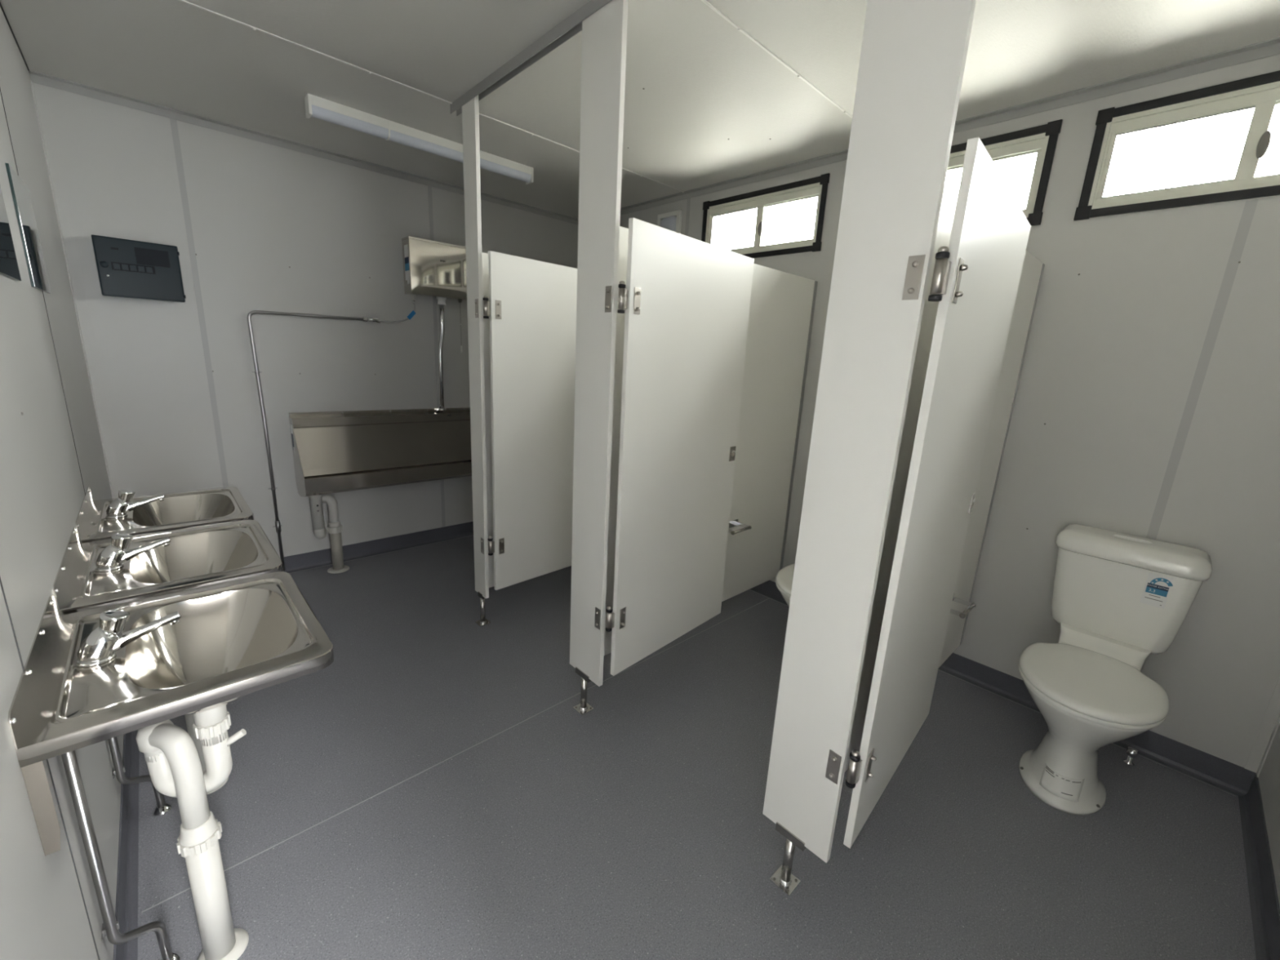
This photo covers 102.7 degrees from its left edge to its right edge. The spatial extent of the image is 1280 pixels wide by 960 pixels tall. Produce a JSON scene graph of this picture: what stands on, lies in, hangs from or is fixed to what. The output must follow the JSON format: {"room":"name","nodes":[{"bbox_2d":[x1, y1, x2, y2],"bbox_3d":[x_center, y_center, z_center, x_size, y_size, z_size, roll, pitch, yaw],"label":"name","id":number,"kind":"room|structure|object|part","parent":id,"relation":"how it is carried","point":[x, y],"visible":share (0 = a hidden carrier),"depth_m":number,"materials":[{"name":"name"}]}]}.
{"room":"public restroom","nodes":[
{"label":"public restroom","id":0,"kind":"room"},
{"bbox_2d":[0,7,123,959],"bbox_3d":[-1.254,-0.112,0.978,0.073,2.400,4.112,-10,18,-42],"label":"wall","id":1,"kind":"structure","parent":0,"point":[43,916],"depth_m":1.10,"materials":[{"name":"white paint"}]},
{"bbox_2d":[0,184,21,281],"bbox_3d":[-1.407,-0.605,1.109,0.007,0.307,0.315,-10,18,-42],"label":"wall mirror","id":2,"kind":"object","parent":1,"relation":"attached to","point":[9,268],"visible":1,"depth_m":1.18,"materials":[{"name":"silver glass"}]},
{"bbox_2d":[0,2,30,72],"bbox_3d":[-1.168,-1.280,0.723,0.004,0.004,3.972,-10,18,-42],"label":"trim","id":3,"kind":"structure","parent":1,"relation":"attached to","point":[1,6],"depth_m":1.85,"materials":[{"name":"grey"}]},
{"bbox_2d":[4,162,50,293],"bbox_3d":[-1.788,-0.718,1.500,0.007,0.307,0.344,-10,18,-42],"label":"wall mirror","id":4,"kind":"object","parent":1,"relation":"attached to","point":[20,193],"visible":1,"depth_m":1.46,"materials":[{"name":"silver glass"}]},
{"bbox_2d":[0,88,85,494],"bbox_3d":[-1.841,-0.348,1.621,0.001,2.300,0.004,-10,18,-42],"label":"trim","id":5,"kind":"structure","parent":1,"relation":"attached to","point":[0,88],"depth_m":1.60,"materials":[{"name":"grey"}]},
{"bbox_2d":[0,577,99,959],"bbox_3d":[-0.974,-0.090,0.730,0.001,2.300,0.004,-10,18,-42],"label":"trim","id":6,"kind":"structure","parent":1,"relation":"attached to","point":[1,584],"depth_m":0.89,"materials":[{"name":"grey"}]},
{"bbox_2d":[61,750,182,959],"bbox_3d":[-1.057,0.733,1.033,0.044,0.752,0.118,7,14,18],"label":"supply pipe","id":7,"kind":"object","parent":1,"relation":"attached to","point":[110,926],"visible":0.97,"depth_m":1.00,"materials":[{"name":"silver metal"}]},
{"bbox_2d":[113,729,138,959],"bbox_3d":[-1.278,0.998,1.276,0.024,0.098,3.972,-10,18,-42],"label":"baseboard","id":8,"kind":"structure","parent":1,"relation":"attached to","point":[126,892],"depth_m":1.36,"materials":[{"name":"plastic"}]},
{"bbox_2d":[107,736,172,816],"bbox_3d":[-1.417,0.626,1.403,0.044,0.752,0.118,7,14,18],"label":"supply pipe","id":9,"kind":"object","parent":1,"relation":"attached to","point":[119,771],"visible":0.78,"depth_m":1.41,"materials":[{"name":"silver metal"}]},
{"bbox_2d":[75,486,253,543],"bbox_3d":[-1.641,0.166,1.802,0.410,0.246,0.495,-10,18,-42],"label":"basin","id":10,"kind":"object","parent":1,"relation":"attached to","point":[179,510],"visible":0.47,"depth_m":1.83,"materials":[{"name":"grey metal"}]},
{"bbox_2d":[105,489,164,519],"bbox_3d":[-1.697,0.072,1.718,0.150,0.087,0.052,-10,18,-42],"label":"tap","id":11,"kind":"object","parent":10,"relation":"on","point":[120,506],"visible":1,"depth_m":1.69,"materials":[{"name":"silver metal"}]},
{"bbox_3d":[-1.685,0.081,1.732,0.115,0.050,0.028,-10,18,-42],"label":"spout","id":12,"kind":"part","parent":11,"relation":"part of","materials":[{"name":"silver metal"}]},
{"bbox_2d":[53,520,284,615],"bbox_3d":[-1.281,0.273,1.432,0.410,0.246,0.495,-10,18,-42],"label":"basin","id":13,"kind":"object","parent":1,"relation":"attached to","point":[198,557],"visible":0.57,"depth_m":1.43,"materials":[{"name":"grey metal"}]},
{"bbox_2d":[94,533,170,572],"bbox_3d":[-1.337,0.179,1.348,0.150,0.087,0.052,-10,18,-42],"label":"tap","id":14,"kind":"object","parent":13,"relation":"on","point":[112,557],"visible":1,"depth_m":1.32,"materials":[{"name":"silver metal"}]},
{"bbox_3d":[-1.325,0.188,1.362,0.115,0.050,0.028,-10,18,-42],"label":"spout","id":15,"kind":"part","parent":14,"relation":"part of","materials":[{"name":"silver metal"}]},
{"bbox_2d":[184,714,228,795],"bbox_3d":[-1.316,0.648,1.570,0.140,0.640,0.158,7,14,16],"label":"trap","id":16,"kind":"object","parent":13,"relation":"attached to","point":[189,719],"visible":0.02,"depth_m":1.56,"materials":[{"name":"white plastic"}]},
{"bbox_2d":[7,571,333,856],"bbox_3d":[-0.921,0.380,1.062,0.410,0.246,0.495,-10,18,-42],"label":"basin","id":17,"kind":"object","parent":1,"relation":"attached to","point":[233,640],"visible":0.98,"depth_m":0.98,"materials":[{"name":"grey metal"}]},
{"bbox_2d":[75,609,181,667],"bbox_3d":[-0.977,0.286,0.978,0.150,0.087,0.052,-10,18,-42],"label":"tap","id":18,"kind":"object","parent":17,"relation":"on","point":[100,646],"visible":1,"depth_m":0.95,"materials":[{"name":"silver metal"}]},
{"bbox_3d":[-0.965,0.295,0.992,0.115,0.050,0.028,-10,18,-42],"label":"spout","id":19,"kind":"part","parent":18,"relation":"part of","materials":[{"name":"silver metal"}]},
{"bbox_2d":[170,618,180,624],"bbox_3d":[-0.930,0.281,1.022,0.015,0.011,0.014,-10,18,-42],"label":"outlet","id":20,"kind":"object","parent":18,"relation":"attached to","point":[173,621],"depth_m":1.02,"materials":[{"name":"silver metal"}]},
{"bbox_3d":[-0.921,0.387,1.064,0.410,0.157,0.495,-10,18,-42],"label":"bowl and deck","id":21,"kind":"part","parent":17,"relation":"part of","materials":[{"name":"silver metal"}]},
{"bbox_2d":[135,704,248,959],"bbox_3d":[-0.958,0.775,1.120,0.181,0.640,0.125,-2,14,-19],"label":"trap","id":22,"kind":"object","parent":17,"relation":"attached to","point":[171,757],"visible":0.98,"depth_m":1.09,"materials":[{"name":"white plastic"}]},
{"bbox_2d":[45,85,577,557],"bbox_3d":[-1.584,-0.701,3.365,2.812,2.400,0.073,-10,18,-42],"label":"wall","id":23,"kind":"structure","parent":0,"point":[275,228],"depth_m":2.80,"materials":[{"name":"grey paint"}]},
{"bbox_2d":[30,79,123,498],"bbox_3d":[-2.558,-0.550,2.388,0.040,2.265,0.035,-10,18,-42],"label":"trim","id":24,"kind":"structure","parent":23,"relation":"attached to","point":[41,100],"depth_m":2.31,"materials":[{"name":"white plastic"}]},
{"bbox_2d":[91,235,186,302],"bbox_3d":[-2.355,-0.988,2.415,0.289,0.256,0.096,-10,18,-42],"label":"electrical panel","id":25,"kind":"object","parent":23,"relation":"attached to","point":[126,268],"visible":1,"depth_m":2.38,"materials":[{"name":"black plastic"}]},
{"bbox_3d":[-2.411,-0.970,2.301,0.028,0.028,0.006,-10,18,-42],"label":"knob","id":26,"kind":"part","parent":25,"relation":"part of","materials":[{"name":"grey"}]},
{"bbox_2d":[169,118,228,487],"bbox_3d":[-2.263,-0.608,2.681,0.024,2.270,0.002,-10,18,-42],"label":"trim","id":27,"kind":"structure","parent":23,"relation":"attached to","point":[173,122],"depth_m":2.60,"materials":[{"name":"grey"}]},
{"bbox_2d":[29,70,578,224],"bbox_3d":[-1.490,-1.840,3.054,2.812,0.034,0.034,-10,18,-42],"label":"trim","id":28,"kind":"structure","parent":23,"relation":"attached to","point":[37,77],"depth_m":2.62,"materials":[{"name":"grey"}]},
{"bbox_2d":[247,310,380,571],"bbox_3d":[-1.896,-0.224,3.120,0.672,1.517,0.038,-9,18,-41],"label":"pipe","id":29,"kind":"object","parent":23,"relation":"attached to","point":[277,524],"visible":0.98,"depth_m":2.91,"materials":[{"name":"silver metal"}]},
{"bbox_2d":[284,521,473,573],"bbox_3d":[-1.610,0.424,3.600,2.812,0.098,0.024,-10,18,-42],"label":"baseboard","id":30,"kind":"structure","parent":23,"relation":"attached to","point":[304,561],"depth_m":3.47,"materials":[{"name":"plastic"}]},
{"bbox_2d":[288,407,471,497],"bbox_3d":[-1.523,-0.204,3.330,1.201,0.480,0.264,-10,18,-42],"label":"urinal","id":31,"kind":"object","parent":23,"relation":"attached to","point":[333,451],"visible":0.77,"depth_m":3.24,"materials":[{"name":"silver metal"}]},
{"bbox_3d":[-1.960,-0.119,2.930,0.002,0.458,0.264,-10,18,-42],"label":"panel","id":32,"kind":"part","parent":31,"relation":"part of","materials":[{"name":"silver metal"}]},
{"bbox_2d":[401,235,466,352],"bbox_3d":[-1.310,-1.188,3.354,0.410,0.673,0.124,-10,18,-42],"label":"cistern","id":33,"kind":"object","parent":23,"relation":"attached to","point":[431,268],"visible":0.91,"depth_m":3.24,"materials":[{"name":"silver metal"}]},
{"bbox_2d":[380,299,416,323],"bbox_3d":[-1.516,-1.058,3.203,0.210,0.152,0.030,-7,17,-35],"label":"flexible hose","id":34,"kind":"object","parent":33,"relation":"attached to","point":[413,313],"visible":1,"depth_m":3.24,"materials":[{"name":"silver metal"}]},
{"bbox_3d":[-1.450,-1.263,3.190,0.001,0.080,0.068,-10,18,-42],"label":"sticker text panel","id":35,"kind":"part","parent":33,"relation":"part of","materials":[{"name":"white paper"}]},
{"bbox_3d":[-1.293,-1.509,3.277,0.410,0.012,0.124,-10,18,-42],"label":"lid","id":36,"kind":"part","parent":33,"relation":"part of","materials":[{"name":"silver metal"}]},
{"bbox_3d":[-1.302,-1.350,3.316,0.406,0.316,0.124,-10,18,-42],"label":"tank","id":37,"kind":"part","parent":33,"relation":"part of","materials":[{"name":"silver metal"}]},
{"bbox_2d":[427,185,445,527],"bbox_3d":[-1.384,-0.758,3.494,0.024,2.270,0.002,-10,18,-42],"label":"trim","id":38,"kind":"structure","parent":23,"relation":"attached to","point":[429,188],"depth_m":3.44,"materials":[{"name":"grey"}]},
{"bbox_2d":[435,304,446,412],"bbox_3d":[-1.348,-0.813,3.454,0.055,0.730,0.084,-10,18,-42],"label":"pipe","id":39,"kind":"object","parent":23,"relation":"attached to","point":[442,317],"visible":0.99,"depth_m":3.45,"materials":[{"name":"silver metal"}]},
{"bbox_2d":[0,0,1279,218],"bbox_3d":[-0.143,-1.484,1.662,2.952,0.063,4.112,-10,18,-42],"label":"ceiling","id":40,"kind":"structure","parent":0,"point":[705,104],"depth_m":1.85,"materials":[{"name":"white paint"}]},
{"bbox_2d":[304,93,533,184],"bbox_3d":[-1.032,-1.678,2.571,1.102,0.077,0.065,-10,18,-42],"label":"ceiling light","id":41,"kind":"object","parent":40,"relation":"attached to","point":[319,108],"visible":1,"depth_m":2.44,"materials":[{"name":"white plastic"}]},
{"bbox_2d":[178,0,684,192],"bbox_3d":[-0.736,-1.624,2.257,2.778,0.008,0.012,-10,18,-42],"label":"trim","id":42,"kind":"structure","parent":40,"relation":"attached to","point":[183,1],"depth_m":1.96,"materials":[{"name":"white"}]},
{"bbox_2d":[449,0,612,115],"bbox_3d":[0.165,-1.314,1.218,0.030,0.036,2.853,-10,18,-42],"label":"rail","id":43,"kind":"object","parent":40,"relation":"attached to","point":[571,26],"visible":1,"depth_m":1.76,"materials":[{"name":"grey metal"}]},
{"bbox_2d":[701,0,852,118],"bbox_3d":[0.095,-1.377,1.404,2.778,0.008,0.012,-10,18,-42],"label":"trim","id":44,"kind":"structure","parent":40,"relation":"attached to","point":[739,28],"depth_m":1.72,"materials":[{"name":"white"}]},
{"bbox_2d":[137,534,1256,959],"bbox_3d":[-0.266,0.904,2.234,2.952,0.060,4.112,-10,18,-42],"label":"floor","id":45,"kind":"structure","parent":0,"point":[634,826],"depth_m":1.57,"materials":[{"name":"grey plastic"}]},
{"bbox_2d":[307,493,349,573],"bbox_3d":[-1.896,0.311,3.114,0.188,0.520,0.150,-10,18,-42],"label":"trap","id":46,"kind":"object","parent":45,"relation":"on","point":[335,528],"visible":0.99,"depth_m":3.09,"materials":[{"name":"white plastic"}]},
{"bbox_2d":[141,598,768,912],"bbox_3d":[-0.218,0.888,2.179,2.752,0.001,0.003,-10,18,-42],"label":"trim","id":47,"kind":"structure","parent":45,"relation":"attached to","point":[767,598],"depth_m":1.68,"materials":[{"name":"grey plastic"}]},
{"bbox_2d":[462,94,490,626],"bbox_3d":[-0.759,-0.419,2.383,0.060,2.392,0.118,-10,18,-42],"label":"post","id":48,"kind":"object","parent":45,"relation":"on","point":[470,110],"visible":0.98,"depth_m":2.32,"materials":[{"name":"white laminate"}]},
{"bbox_3d":[-0.723,-0.760,2.266,0.002,0.080,0.030,-10,18,-42],"label":"hinge plate","id":49,"kind":"part","parent":48,"relation":"part of","materials":[{"name":"silver metal"}]},
{"bbox_3d":[-0.779,0.326,2.526,0.002,0.080,0.030,-10,18,-42],"label":"hinge plate","id":50,"kind":"part","parent":48,"relation":"part of","materials":[{"name":"silver metal"}]},
{"bbox_3d":[-0.816,0.737,2.658,0.060,0.012,0.060,-10,18,-42],"label":"plate","id":51,"kind":"part","parent":48,"relation":"part of","materials":[{"name":"silver metal"}]},
{"bbox_2d":[483,250,577,590],"bbox_3d":[-0.450,-0.265,2.638,0.048,1.584,0.751,15,18,41],"label":"door","id":52,"kind":"structure","parent":48,"relation":"attached to","point":[531,308],"depth_m":2.52,"materials":[{"name":"white laminate"}]},
{"bbox_3d":[-0.630,-0.758,2.277,0.002,0.080,0.029,15,18,41],"label":"hinge plate","id":53,"kind":"part","parent":52,"relation":"part of","materials":[{"name":"silver metal"}]},
{"bbox_3d":[-0.686,0.328,2.537,0.002,0.080,0.029,15,18,41],"label":"hinge plate","id":54,"kind":"part","parent":52,"relation":"part of","materials":[{"name":"silver metal"}]},
{"bbox_2d":[569,0,628,715],"bbox_3d":[-0.163,-0.242,1.770,0.060,2.392,0.191,-10,18,-42],"label":"post","id":55,"kind":"object","parent":45,"relation":"on","point":[604,33],"visible":0.98,"depth_m":1.69,"materials":[{"name":"white laminate"}]},
{"bbox_3d":[-0.227,0.912,2.052,0.060,0.012,0.060,-10,18,-42],"label":"plate","id":56,"kind":"part","parent":55,"relation":"part of","materials":[{"name":"silver metal"}]},
{"bbox_3d":[-0.157,0.511,1.887,0.002,0.080,0.030,-10,18,-42],"label":"hinge plate","id":57,"kind":"part","parent":55,"relation":"part of","materials":[{"name":"silver metal"}]},
{"bbox_3d":[-0.101,-0.575,1.627,0.002,0.080,0.030,-10,18,-42],"label":"hinge plate","id":58,"kind":"part","parent":55,"relation":"part of","materials":[{"name":"silver metal"}]},
{"bbox_2d":[605,217,754,675],"bbox_3d":[0.167,-0.081,2.003,0.048,1.584,0.751,15,18,40],"label":"door","id":59,"kind":"structure","parent":55,"relation":"attached to","point":[686,300],"depth_m":1.93,"materials":[{"name":"white laminate"}]},
{"bbox_3d":[-0.064,0.513,1.898,0.002,0.080,0.029,15,18,40],"label":"hinge plate","id":60,"kind":"part","parent":59,"relation":"part of","materials":[{"name":"silver metal"}]},
{"bbox_3d":[-0.009,-0.573,1.638,0.002,0.080,0.029,15,18,40],"label":"hinge plate","id":61,"kind":"part","parent":59,"relation":"part of","materials":[{"name":"silver metal"}]},
{"bbox_3d":[0.406,-0.116,2.249,0.002,0.064,0.044,15,18,40],"label":"lock plate","id":62,"kind":"part","parent":59,"relation":"part of","materials":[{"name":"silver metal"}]},
{"bbox_2d":[775,563,795,607],"bbox_3d":[0.918,0.457,2.428,0.710,0.838,0.406,-10,18,-42],"label":"toilet","id":63,"kind":"object","parent":45,"relation":"on","point":[784,582],"visible":0.07,"depth_m":2.30,"materials":[{"name":"white"}]},
{"bbox_3d":[0.826,0.481,2.344,0.455,0.014,0.370,-10,18,-42],"label":"seat","id":64,"kind":"part","parent":63,"relation":"part of","materials":[{"name":"white plastic"}]},
{"bbox_3d":[0.827,0.460,2.339,0.457,0.026,0.372,-10,18,-42],"label":"lid","id":65,"kind":"part","parent":63,"relation":"part of","materials":[{"name":"white plastic"}]},
{"bbox_2d":[762,0,976,896],"bbox_3d":[0.465,-0.055,1.125,0.060,2.392,0.190,-10,18,-42],"label":"post","id":66,"kind":"object","parent":45,"relation":"on","point":[913,53],"visible":1,"depth_m":1.08,"materials":[{"name":"white laminate"}]},
{"bbox_3d":[0.400,1.099,1.408,0.060,0.012,0.060,-10,18,-42],"label":"plate","id":67,"kind":"part","parent":66,"relation":"part of","materials":[{"name":"silver metal"}]},
{"bbox_3d":[0.470,0.697,1.243,0.002,0.080,0.030,-10,18,-42],"label":"hinge plate","id":68,"kind":"part","parent":66,"relation":"part of","materials":[{"name":"silver metal"}]},
{"bbox_3d":[0.526,-0.389,0.983,0.002,0.080,0.030,-10,18,-42],"label":"hinge plate","id":69,"kind":"part","parent":66,"relation":"part of","materials":[{"name":"silver metal"}]},
{"bbox_2d":[843,137,1031,848],"bbox_3d":[0.797,0.106,1.357,0.048,1.584,0.751,15,18,41],"label":"door","id":70,"kind":"structure","parent":66,"relation":"attached to","point":[975,283],"depth_m":1.23,"materials":[{"name":"white laminate"}]},
{"bbox_3d":[0.563,0.699,1.254,0.002,0.080,0.029,15,18,41],"label":"hinge plate","id":71,"kind":"part","parent":70,"relation":"part of","materials":[{"name":"silver metal"}]},
{"bbox_3d":[0.618,-0.387,0.994,0.002,0.080,0.029,15,18,41],"label":"hinge plate","id":72,"kind":"part","parent":70,"relation":"part of","materials":[{"name":"silver metal"}]},
{"bbox_3d":[1.038,0.072,1.601,0.002,0.064,0.044,15,18,41],"label":"lock plate","id":73,"kind":"part","parent":70,"relation":"part of","materials":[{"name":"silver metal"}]},
{"bbox_2d":[1017,524,1212,815],"bbox_3d":[1.564,0.649,1.764,0.710,0.838,0.406,-10,18,-42],"label":"toilet","id":74,"kind":"object","parent":45,"relation":"on","point":[1119,599],"visible":1,"depth_m":1.74,"materials":[{"name":"white ceramic"}]},
{"bbox_3d":[1.472,0.673,1.681,0.455,0.014,0.370,-10,18,-42],"label":"seat","id":75,"kind":"part","parent":74,"relation":"part of","materials":[{"name":"white plastic"}]},
{"bbox_3d":[1.473,0.652,1.675,0.457,0.026,0.372,-10,18,-42],"label":"lid","id":76,"kind":"part","parent":74,"relation":"part of","materials":[{"name":"white plastic"}]},
{"bbox_3d":[1.770,0.249,1.848,0.198,0.070,0.406,-10,18,-42],"label":"cistern lid","id":77,"kind":"part","parent":74,"relation":"part of","materials":[{"name":"white ceramic"}]},
{"bbox_2d":[1122,746,1137,765],"bbox_3d":[1.828,1.025,1.904,0.046,0.066,0.036,-10,18,-42],"label":"valve","id":78,"kind":"object","parent":45,"relation":"on","point":[1131,753],"visible":1,"depth_m":1.90,"materials":[{"name":"silver metal"}]},
{"bbox_3d":[1.818,1.011,1.890,0.016,0.033,0.034,-10,18,-42],"label":"handle","id":79,"kind":"part","parent":78,"relation":"part of","materials":[{"name":"silver metal"}]},
{"bbox_2d":[619,53,1279,767],"bbox_3d":[0.831,-0.467,2.904,0.035,2.400,4.112,-10,18,-42],"label":"wall","id":80,"kind":"structure","parent":0,"point":[1126,303],"depth_m":1.85,"materials":[{"name":"white paint"}]},
{"bbox_2d":[481,252,493,587],"bbox_3d":[-0.255,-0.321,2.976,1.492,1.651,0.022,-10,18,-42],"label":"panel","id":81,"kind":"object","parent":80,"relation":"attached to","point":[484,255],"visible":0.02,"depth_m":2.49,"materials":[{"name":"white laminate"}]},
{"bbox_2d":[657,209,682,233],"bbox_3d":[0.181,-1.639,3.337,0.044,0.200,0.200,-10,18,-42],"label":"air vent","id":82,"kind":"object","parent":80,"relation":"in","point":[668,220],"visible":0.54,"depth_m":3.29,"materials":[{"name":"white plastic"}]},
{"bbox_2d":[684,198,690,235],"bbox_3d":[0.250,-0.667,3.473,0.002,2.266,0.026,-10,18,-42],"label":"trim","id":83,"kind":"structure","parent":80,"relation":"attached to","point":[688,199],"depth_m":3.23,"materials":[{"name":"grey"}]},
{"bbox_2d":[604,226,817,655],"bbox_3d":[0.336,-0.146,2.369,1.492,1.653,0.022,-10,18,-42],"label":"panel","id":84,"kind":"object","parent":80,"relation":"attached to","point":[782,306],"visible":0.38,"depth_m":2.61,"materials":[{"name":"white laminate"}]},
{"bbox_2d":[728,519,751,534],"bbox_3d":[0.481,0.233,2.548,0.153,0.038,0.082,-10,18,-42],"label":"toilet roll holder","id":85,"kind":"object","parent":84,"relation":"attached to","point":[735,522],"visible":0.84,"depth_m":2.57,"materials":[{"name":"silver metal"}]},
{"bbox_3d":[0.454,0.224,2.576,0.130,0.036,0.002,-10,18,-42],"label":"plate","id":86,"kind":"part","parent":85,"relation":"part of","materials":[{"name":"silver metal"}]},
{"bbox_3d":[0.527,0.232,2.594,0.003,0.018,0.080,-10,18,-42],"label":"arm","id":87,"kind":"part","parent":85,"relation":"part of","materials":[{"name":"silver metal"}]},
{"bbox_2d":[701,173,830,257],"bbox_3d":[0.671,-1.440,2.890,0.052,0.360,0.814,-10,18,-42],"label":"window","id":88,"kind":"structure","parent":80,"relation":"in","point":[815,187],"depth_m":2.82,"materials":[{"name":"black metal"}]},
{"bbox_3d":[0.559,-1.467,3.013,0.010,0.218,0.380,-10,18,-42],"label":"sash","id":89,"kind":"part","parent":88,"relation":"part of","materials":[{"name":"clear glass"}]},
{"bbox_3d":[0.678,-1.440,2.897,0.026,0.274,0.736,-10,18,-42],"label":"track frame","id":90,"kind":"part","parent":88,"relation":"part of","materials":[{"name":"beige metal"}]},
{"bbox_3d":[0.798,-1.400,2.784,0.011,0.218,0.378,-10,18,-42],"label":"sash","id":91,"kind":"part","parent":88,"relation":"part of","materials":[{"name":"glass"}]},
{"bbox_2d":[577,36,1279,220],"bbox_3d":[0.867,-1.612,2.608,0.034,0.034,3.972,-10,18,-42],"label":"trim","id":92,"kind":"structure","parent":80,"relation":"attached to","point":[1270,47],"depth_m":1.90,"materials":[{"name":"grey"}]},
{"bbox_2d":[844,183,1044,771],"bbox_3d":[0.990,0.049,1.697,1.492,1.653,0.022,-10,18,-42],"label":"panel","id":93,"kind":"object","parent":80,"relation":"attached to","point":[1032,272],"visible":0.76,"depth_m":1.87,"materials":[{"name":"white laminate"}]},
{"bbox_2d":[950,594,976,618],"bbox_3d":[1.258,0.493,2.015,0.153,0.038,0.082,-10,18,-42],"label":"toilet roll holder","id":94,"kind":"object","parent":93,"relation":"attached to","point":[971,605],"visible":0.67,"depth_m":2.00,"materials":[{"name":"silver metal"}]},
{"bbox_3d":[1.210,0.509,1.973,0.003,0.018,0.080,-10,18,-42],"label":"arm","id":95,"kind":"part","parent":94,"relation":"part of","materials":[{"name":"silver metal"}]},
{"bbox_3d":[1.227,0.517,1.947,0.010,0.020,0.020,-10,18,-42],"label":"knob","id":96,"kind":"part","parent":94,"relation":"part of","materials":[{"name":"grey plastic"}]},
{"bbox_3d":[1.304,0.492,2.061,0.003,0.018,0.080,-10,18,-42],"label":"arm","id":97,"kind":"part","parent":94,"relation":"part of","materials":[{"name":"silver metal"}]},
{"bbox_2d":[749,580,1255,795],"bbox_3d":[0.754,0.652,3.154,0.024,0.098,3.972,-10,18,-42],"label":"baseboard","id":98,"kind":"structure","parent":80,"relation":"attached to","point":[1230,777],"depth_m":1.94,"materials":[{"name":"plastic"}]},
{"bbox_2d":[946,119,1062,226],"bbox_3d":[1.300,-1.253,2.244,0.052,0.360,0.814,-10,18,-42],"label":"window","id":99,"kind":"structure","parent":80,"relation":"in","point":[1042,140],"depth_m":1.99,"materials":[{"name":"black metal"}]},
{"bbox_3d":[1.427,-1.213,2.138,0.011,0.218,0.378,-10,18,-42],"label":"sash","id":100,"kind":"part","parent":99,"relation":"part of","materials":[{"name":"clear glass"}]},
{"bbox_3d":[1.307,-1.253,2.251,0.026,0.274,0.736,-10,18,-42],"label":"track frame","id":101,"kind":"part","parent":99,"relation":"part of","materials":[{"name":"beige metal"}]},
{"bbox_2d":[1073,70,1279,220],"bbox_3d":[1.925,-1.067,1.601,0.052,0.360,0.814,-10,18,-42],"label":"window","id":102,"kind":"structure","parent":80,"relation":"in","point":[1261,93],"depth_m":1.69,"materials":[{"name":"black metal"}]},
{"bbox_3d":[1.814,-1.094,1.724,0.010,0.218,0.380,-10,18,-42],"label":"sash","id":103,"kind":"part","parent":102,"relation":"part of","materials":[{"name":"beige metal"}]},
{"bbox_3d":[2.052,-1.027,1.495,0.011,0.218,0.378,-10,18,-42],"label":"sash","id":104,"kind":"part","parent":102,"relation":"part of","materials":[{"name":"beige metal"}]},
{"bbox_2d":[1146,199,1258,539],"bbox_3d":[1.885,0.020,1.829,0.002,1.860,0.026,-10,18,-42],"label":"trim","id":105,"kind":"structure","parent":80,"relation":"attached to","point":[1250,206],"depth_m":1.73,"materials":[{"name":"grey"}]},
{"bbox_2d":[1257,724,1279,906],"bbox_3d":[1.175,0.120,0.529,2.812,2.400,0.070,-10,18,-42],"label":"wall","id":106,"kind":"structure","parent":0,"point":[1268,777],"depth_m":1.56,"materials":[{"name":"white paint"}]},
{"bbox_2d":[1238,773,1279,959],"bbox_3d":[1.396,1.174,1.116,1.962,0.098,0.024,-10,18,-42],"label":"baseboard","id":107,"kind":"structure","parent":106,"relation":"attached to","point":[1262,888],"depth_m":1.45,"materials":[{"name":"plastic"}]},
{"bbox_2d":[1244,676,1279,777],"bbox_3d":[2.157,-0.094,1.494,0.030,2.265,0.030,-10,18,-42],"label":"trim","id":108,"kind":"structure","parent":106,"relation":"attached to","point":[1270,723],"depth_m":1.73,"materials":[{"name":"white plastic"}]}
]}

